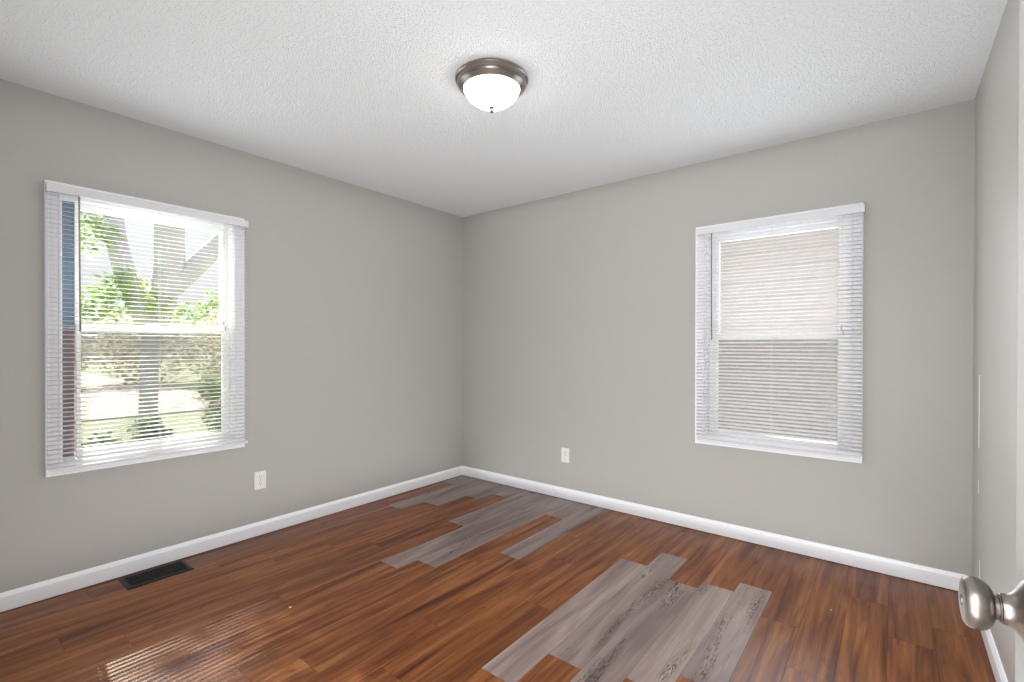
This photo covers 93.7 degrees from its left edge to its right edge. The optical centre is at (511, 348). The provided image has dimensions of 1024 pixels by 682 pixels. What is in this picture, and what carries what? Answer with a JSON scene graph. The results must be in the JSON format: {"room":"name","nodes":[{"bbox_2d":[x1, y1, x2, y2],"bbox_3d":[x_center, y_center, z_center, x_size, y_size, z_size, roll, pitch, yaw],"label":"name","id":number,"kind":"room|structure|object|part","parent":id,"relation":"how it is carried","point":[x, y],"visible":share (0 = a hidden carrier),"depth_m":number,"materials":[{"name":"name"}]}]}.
{"room":"empty bedroom","nodes":[
{"label":"empty bedroom","id":0,"kind":"room"},
{"bbox_2d":[0,79,462,592],"bbox_3d":[-1.595,-0.015,3.249,0.150,2.640,3.430,0,0,38],"label":"wall","id":1,"kind":"structure","parent":0,"point":[354,293],"depth_m":3.08,"materials":[{"name":"paint"}]},
{"bbox_2d":[44,179,244,477],"bbox_3d":[-2.034,-0.096,2.712,0.210,1.429,0.904,0,0,38],"label":"window","id":2,"kind":"structure","parent":1,"relation":"in","point":[48,301],"depth_m":2.46,"materials":[{"name":"paint"}]},
{"bbox_2d":[45,182,248,472],"bbox_3d":[-1.931,-0.100,2.634,0.045,1.381,0.912,0,0,38],"label":"blind","id":3,"kind":"object","parent":2,"relation":"attached to","point":[49,187],"visible":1,"depth_m":2.55,"materials":[{"name":"white plastic"}]},
{"bbox_3d":[-2.140,-0.084,2.376,0.028,1.329,0.001,0,0,38],"label":"ladder cord","id":4,"kind":"part","parent":3,"relation":"part of","materials":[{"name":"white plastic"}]},
{"bbox_3d":[-1.936,0.583,2.637,0.025,0.013,0.900,0,0,38],"label":"rail","id":5,"kind":"part","parent":3,"relation":"part of","materials":[{"name":"white plastic"}]},
{"bbox_3d":[-1.932,-0.769,2.633,0.028,0.040,0.906,0,0,38],"label":"head rail","id":6,"kind":"part","parent":3,"relation":"part of","materials":[{"name":"white plastic"}]},
{"bbox_3d":[-1.935,-0.085,2.634,0.028,1.329,0.001,0,0,38],"label":"ladder cord","id":7,"kind":"part","parent":3,"relation":"part of","materials":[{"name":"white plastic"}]},
{"bbox_3d":[-1.723,-0.457,2.870,0.005,0.607,0.007,0,0,38],"label":"lift cord","id":8,"kind":"part","parent":3,"relation":"part of","materials":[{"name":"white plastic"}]},
{"bbox_3d":[-2.021,-0.415,2.737,0.028,0.660,0.715,0,0,38],"label":"sash","id":9,"kind":"part","parent":2,"relation":"part of","materials":[{"name":"white plastic"}]},
{"bbox_3d":[-1.997,0.213,2.720,0.028,0.680,0.715,0,0,38],"label":"sash","id":10,"kind":"part","parent":2,"relation":"part of","materials":[{"name":"white plastic"}]},
{"bbox_2d":[0,465,462,611],"bbox_3d":[-1.486,1.159,3.262,0.012,0.085,3.280,0,0,38],"label":"baseboard","id":11,"kind":"structure","parent":1,"relation":"attached to","point":[11,599],"depth_m":2.78,"materials":[{"name":"paint"}]},
{"bbox_2d":[254,470,265,489],"bbox_3d":[-1.623,0.850,3.092,0.008,0.117,0.074,0,0,38],"label":"wall outlet","id":12,"kind":"object","parent":1,"relation":"attached to","point":[260,476],"visible":1,"depth_m":3.09,"materials":[{"name":"white plastic"}]},
{"bbox_2d":[0,475,995,681],"bbox_3d":[-0.463,1.265,1.427,4.100,0.100,5.080,0,0,38],"label":"floor","id":13,"kind":"structure","parent":0,"point":[462,578],"depth_m":2.20,"materials":[{"name":"wood"}]},
{"bbox_2d":[118,560,193,589],"bbox_3d":[-1.896,1.204,2.563,0.176,0.008,0.294,0,0,38],"label":"floor vent","id":14,"kind":"object","parent":13,"relation":"in","point":[153,575],"visible":1,"depth_m":2.55,"materials":[{"name":"black metal"}]},
{"bbox_2d":[0,0,1006,216],"bbox_3d":[-0.754,-1.275,1.362,3.804,0.100,5.630,0,0,38],"label":"ceiling","id":15,"kind":"structure","parent":0,"point":[362,93],"depth_m":2.12,"materials":[{"name":"white paint"}]},
{"bbox_2d":[455,58,527,112],"bbox_3d":[-0.092,-1.149,2.187,0.332,0.155,0.332,0,0,38],"label":"ceiling light","id":16,"kind":"object","parent":15,"relation":"attached to","point":[490,84],"visible":1,"depth_m":2.10,"materials":[{"name":"white glass"}]},
{"bbox_3d":[-0.092,-1.140,2.187,0.254,0.084,0.254,0,0,38],"label":"lamp shade","id":17,"kind":"part","parent":16,"relation":"part of","materials":[{"name":"white glass"}]},
{"bbox_2d":[462,100,973,575],"bbox_3d":[0.950,-0.012,3.513,3.804,2.640,0.150,0,0,38],"label":"wall","id":18,"kind":"structure","parent":0,"point":[579,306],"depth_m":3.15,"materials":[{"name":"paint"}]},
{"bbox_2d":[561,447,568,462],"bbox_3d":[0.425,0.854,3.831,0.074,0.117,0.008,0,0,38],"label":"wall outlet","id":19,"kind":"object","parent":18,"relation":"attached to","point":[564,451],"visible":1,"depth_m":3.83,"materials":[{"name":"white plastic"}]},
{"bbox_2d":[462,466,967,590],"bbox_3d":[0.897,1.161,3.455,3.504,0.085,0.012,0,0,38],"label":"baseboard","id":20,"kind":"structure","parent":18,"relation":"attached to","point":[906,570],"depth_m":2.99,"materials":[{"name":"paint"}]},
{"bbox_2d":[695,202,863,463],"bbox_3d":[1.631,-0.085,2.983,0.900,1.430,0.210,0,0,38],"label":"window","id":21,"kind":"structure","parent":18,"relation":"in","point":[859,217],"depth_m":2.87,"materials":[{"name":"paint"}]},
{"bbox_3d":[1.656,0.237,3.016,0.751,0.642,0.010,0,0,38],"label":"screen frame","id":22,"kind":"part","parent":21,"relation":"part of","materials":[{"name":"white plastic"}]},
{"bbox_3d":[1.615,0.235,2.965,0.753,0.662,0.028,0,0,38],"label":"sash","id":23,"kind":"part","parent":21,"relation":"part of","materials":[{"name":"white plastic"}]},
{"bbox_2d":[695,204,864,459],"bbox_3d":[1.560,-0.089,2.875,0.892,1.382,0.045,0,0,38],"label":"blind","id":24,"kind":"object","parent":21,"relation":"attached to","point":[857,209],"visible":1,"depth_m":2.84,"materials":[{"name":"white plastic"}]},
{"bbox_3d":[1.301,-0.076,3.085,0.001,1.330,0.028,0,0,38],"label":"ladder cord","id":25,"kind":"part","parent":24,"relation":"part of","materials":[{"name":"white fabric"}]},
{"bbox_3d":[1.559,-0.074,2.880,0.001,1.330,0.028,0,0,38],"label":"ladder cord","id":26,"kind":"part","parent":24,"relation":"part of","materials":[{"name":"white fabric"}]},
{"bbox_3d":[1.558,0.594,2.883,0.880,0.013,0.025,0,0,38],"label":"rail","id":27,"kind":"part","parent":24,"relation":"part of","materials":[{"name":"white plastic"}]},
{"bbox_3d":[1.563,-0.759,2.874,0.886,0.040,0.028,0,0,38],"label":"head rail","id":28,"kind":"part","parent":24,"relation":"part of","materials":[{"name":"white plastic"}]},
{"bbox_3d":[1.817,-0.073,2.674,0.001,1.330,0.028,0,0,38],"label":"ladder cord","id":29,"kind":"part","parent":24,"relation":"part of","materials":[{"name":"white fabric"}]},
{"bbox_3d":[1.823,-0.432,2.646,0.007,0.631,0.005,0,0,38],"label":"lift cord","id":30,"kind":"part","parent":24,"relation":"part of","materials":[{"name":"white fabric"}]},
{"bbox_3d":[1.636,-0.390,2.987,0.753,0.674,0.028,0,0,38],"label":"sash","id":31,"kind":"part","parent":21,"relation":"part of","materials":[{"name":"white plastic"}]},
{"bbox_2d":[971,99,974,575],"bbox_3d":[2.273,-0.050,2.363,0.006,2.350,0.005,0,0,38],"label":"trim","id":32,"kind":"structure","parent":18,"relation":"attached to","point":[974,99],"depth_m":2.36,"materials":[{"name":"paint"}]},
{"bbox_2d":[972,0,1019,681],"bbox_3d":[1.265,0.000,0.975,0.150,2.640,3.430,0,0,38],"label":"wall","id":33,"kind":"structure","parent":0,"point":[997,96],"depth_m":1.81,"materials":[{"name":"paint"}]},
{"bbox_2d":[978,375,979,446],"bbox_3d":[2.131,0.288,2.188,0.002,0.332,0.013,0,0,38],"label":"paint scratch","id":34,"kind":"object","parent":33,"relation":"attached to","point":[979,375],"visible":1,"depth_m":2.18},
{"bbox_2d":[958,0,1023,681],"bbox_3d":[0.362,0.199,0.216,0.145,2.023,0.734,0,0,34],"label":"door","id":35,"kind":"structure","parent":33,"relation":"in","point":[980,608],"depth_m":0.51,"materials":[{"name":"grey paint"}]},
{"bbox_3d":[0.508,0.266,0.484,0.026,0.067,0.067,0,0,34],"label":"knob","id":36,"kind":"part","parent":35,"relation":"part of","materials":[{"name":"silver metal"}]},
{"bbox_2d":[980,629,1007,681],"bbox_3d":[1.247,1.173,1.089,0.012,0.085,3.280,0,0,38],"label":"baseboard","id":37,"kind":"structure","parent":33,"relation":"attached to","point":[994,658],"depth_m":1.80,"materials":[{"name":"paint"}]},
{"label":"outside","id":38,"kind":"structure","parent":0,"visible":0},
{"bbox_2d":[81,360,219,446],"bbox_3d":[-5.988,1.762,21.716,90.000,0.200,100.000,0,0,38],"label":"ground","id":39,"kind":"structure","parent":38,"point":[91,366],"depth_m":11.81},
{"bbox_2d":[81,431,124,447],"bbox_3d":[-4.206,1.291,4.680,0.440,0.909,0.720,0,0,38],"label":"shrub","id":40,"kind":"object","parent":39,"relation":"on","point":[110,432],"visible":0.06,"depth_m":4.78,"materials":[{"name":"green plant"}]},
{"bbox_2d":[80,211,218,429],"bbox_3d":[-4.408,-1.478,6.467,5.232,6.429,2.501,0,0,-40],"label":"tree","id":41,"kind":"object","parent":39,"relation":"on","point":[166,311],"visible":0.32,"depth_m":5.85,"materials":[{"name":"green plant"}]},
{"bbox_2d":[81,302,220,383],"bbox_3d":[-16.080,-0.399,23.571,4.430,4.298,14.053,0,0,38],"label":"hedge","id":42,"kind":"object","parent":39,"relation":"on","point":[109,344],"visible":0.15,"depth_m":22.03,"materials":[{"name":"green plant"}]},
{"bbox_3d":[-16.143,0.643,23.398,0.048,2.029,10.007,0,0,38],"label":"stem","id":43,"kind":"part","parent":42,"relation":"part of","materials":[{"name":"green plant"}]},
{"bbox_2d":[126,414,175,442],"bbox_3d":[-4.080,1.235,5.294,0.475,1.015,0.634,0,0,38],"label":"shrub","id":44,"kind":"object","parent":39,"relation":"on","point":[158,418],"visible":0.22,"depth_m":5.27,"materials":[{"name":"green plant"}]},
{"bbox_2d":[190,319,220,410],"bbox_3d":[-4.789,0.331,9.250,1.636,2.792,2.625,0,0,38],"label":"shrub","id":45,"kind":"object","parent":39,"relation":"on","point":[215,347],"visible":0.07,"depth_m":8.44,"materials":[{"name":"green plant"}]},
{"bbox_2d":[193,375,220,431],"bbox_3d":[-3.295,1.015,5.369,0.492,1.457,0.547,0,0,38],"label":"shrub","id":46,"kind":"object","parent":39,"relation":"on","point":[206,380],"visible":0.24,"depth_m":5.24,"materials":[{"name":"green plant"}]},
{"bbox_2d":[718,228,838,440],"bbox_3d":[4.273,-0.604,7.129,7.600,4.700,4.650,0,0,38],"label":"neighbor house","id":47,"kind":"structure","parent":39,"relation":"on","point":[835,232],"depth_m":5.53,"materials":[{"name":"grey paint"}]},
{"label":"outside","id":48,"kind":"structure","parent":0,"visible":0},
{"bbox_2d":[81,373,219,421],"bbox_3d":[-23.271,1.641,17.253,28.500,0.030,15.500,0,0,38],"label":"driveway","id":49,"kind":"structure","parent":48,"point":[88,376],"depth_m":15.48,"materials":[{"name":"concrete"}]}
]}

